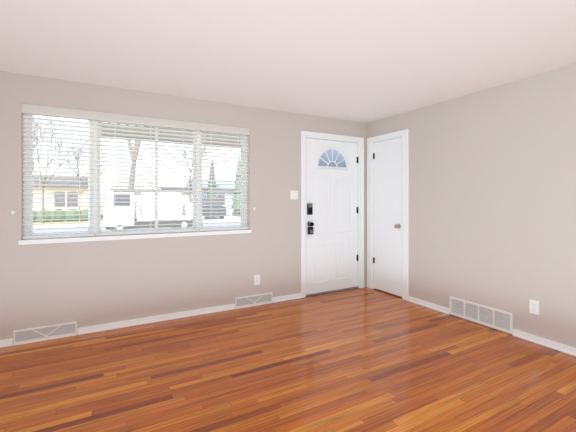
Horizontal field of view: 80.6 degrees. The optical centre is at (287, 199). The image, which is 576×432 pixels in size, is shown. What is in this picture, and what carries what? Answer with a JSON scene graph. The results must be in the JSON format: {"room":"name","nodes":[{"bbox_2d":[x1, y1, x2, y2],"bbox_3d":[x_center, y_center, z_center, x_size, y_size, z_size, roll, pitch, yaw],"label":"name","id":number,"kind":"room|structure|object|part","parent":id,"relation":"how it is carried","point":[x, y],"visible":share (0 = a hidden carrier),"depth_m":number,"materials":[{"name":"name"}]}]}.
{"room":"empty living room","nodes":[
{"label":"empty living room","id":0,"kind":"room"},
{"bbox_2d":[0,71,366,339],"bbox_3d":[-1.446,0.585,3.764,6.280,3.470,0.180,0,0,-29],"label":"wall","id":1,"kind":"structure","parent":0,"point":[88,283],"depth_m":3.66,"materials":[{"name":"beige paint"}]},
{"bbox_2d":[13,321,76,345],"bbox_3d":[-2.269,1.255,3.189,0.487,0.130,0.028,0,0,-29],"label":"air vent","id":2,"kind":"object","parent":1,"relation":"in","point":[36,334],"visible":1,"depth_m":3.17,"materials":[{"name":"white metal"}]},
{"bbox_2d":[11,104,254,244],"bbox_3d":[-1.489,-0.232,3.710,2.397,1.292,0.172,0,0,-29],"label":"window","id":3,"kind":"structure","parent":1,"relation":"in","point":[95,152],"depth_m":3.55,"materials":[{"name":"plastic"}]},
{"bbox_2d":[0,293,300,347],"bbox_3d":[-1.905,1.288,3.394,4.758,0.064,0.022,0,0,-29],"label":"baseboard","id":4,"kind":"structure","parent":1,"relation":"attached to","point":[104,327],"depth_m":3.66,"materials":[{"name":"white wood"}]},
{"bbox_2d":[235,293,271,308],"bbox_3d":[-0.419,1.255,4.214,0.497,0.130,0.028,0,0,-29],"label":"air vent","id":5,"kind":"object","parent":1,"relation":"in","point":[252,300],"visible":0.98,"depth_m":4.20,"materials":[{"name":"white metal"}]},
{"bbox_2d":[254,275,259,284],"bbox_3d":[-0.386,1.005,4.244,0.078,0.125,0.008,0,0,-29],"label":"outlet","id":6,"kind":"object","parent":1,"relation":"attached to","point":[256,279],"visible":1,"depth_m":4.24,"materials":[{"name":"white plastic"}]},
{"bbox_2d":[290,190,297,199],"bbox_3d":[0.085,-0.060,4.499,0.116,0.120,0.019,0,0,-29],"label":"switch plate","id":7,"kind":"object","parent":1,"relation":"attached to","point":[293,194],"visible":1,"depth_m":4.50,"materials":[{"name":"white plastic"}]},
{"bbox_2d":[306,138,358,296],"bbox_3d":[0.626,0.240,4.874,0.939,2.159,0.237,0,0,-29],"label":"leaf","id":8,"kind":"object","parent":1,"relation":"attached to","point":[331,216],"visible":1,"depth_m":4.84,"materials":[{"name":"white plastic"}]},
{"label":"fanlite glass","id":9,"kind":"part","parent":8,"relation":"part of","materials":[{"name":"blue glass"}]},
{"bbox_2d":[301,131,363,297],"bbox_3d":[0.610,0.199,4.893,1.092,2.243,0.198,0,0,-29],"label":"trim","id":10,"kind":"structure","parent":1,"relation":"attached to","point":[323,136],"depth_m":4.84,"materials":[{"name":"white wood"}]},
{"bbox_2d":[0,287,575,431],"bbox_3d":[0.353,1.380,0.519,6.280,0.120,7.600,0,0,-29],"label":"floor","id":11,"kind":"structure","parent":0,"point":[365,359],"depth_m":2.55,"materials":[{"name":"brown wood"}]},
{"bbox_2d":[0,0,575,122],"bbox_3d":[0.353,-1.210,0.519,6.280,0.120,7.600,0,0,-29],"label":"ceiling","id":12,"kind":"structure","parent":0,"point":[364,61],"depth_m":2.57,"materials":[{"name":"paint"}]},
{"bbox_2d":[367,64,575,347],"bbox_3d":[3.020,0.585,1.998,0.180,3.470,7.240,0,0,-29],"label":"wall","id":13,"kind":"structure","parent":0,"point":[492,197],"depth_m":3.41,"materials":[{"name":"beige paint"}]},
{"bbox_2d":[373,137,401,296],"bbox_3d":[1.377,0.235,4.763,0.108,2.140,0.556,0,0,-29],"label":"closet door leaf","id":14,"kind":"structure","parent":13,"relation":"in","point":[387,257],"depth_m":4.75,"materials":[{"name":"white wood"}]},
{"bbox_2d":[367,129,408,300],"bbox_3d":[1.456,0.201,4.801,0.198,2.238,0.786,0,0,-29],"label":"trim","id":15,"kind":"structure","parent":13,"relation":"attached to","point":[404,134],"depth_m":4.54,"materials":[{"name":"white wood"}]},
{"bbox_2d":[449,296,512,333],"bbox_3d":[2.021,1.208,3.602,0.012,0.200,0.680,0,0,-29],"label":"air vent","id":16,"kind":"object","parent":13,"relation":"in","point":[488,316],"visible":1,"depth_m":3.57,"materials":[{"name":"white metal"}]},
{"bbox_2d":[408,296,575,355],"bbox_3d":[3.127,1.288,1.597,0.022,0.064,6.435,0,0,-29],"label":"baseboard","id":17,"kind":"structure","parent":13,"relation":"attached to","point":[546,342],"depth_m":3.16,"materials":[{"name":"white wood"}]},
{"bbox_2d":[529,299,538,314],"bbox_3d":[2.278,0.995,3.142,0.008,0.125,0.078,0,0,-29],"label":"outlet","id":18,"kind":"object","parent":13,"relation":"attached to","point":[533,306],"visible":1,"depth_m":3.14,"materials":[{"name":"white plastic"}]},
{"label":"outside","id":19,"kind":"structure","parent":0,"visible":0},
{"bbox_2d":[33,116,239,238],"bbox_3d":[-30.074,-5.273,54.255,180.000,14.286,115.860,0,0,-29],"label":"outdoor view","id":20,"kind":"structure","parent":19,"point":[113,208],"depth_m":23.38,"materials":[{"name":"concrete"}]}
]}

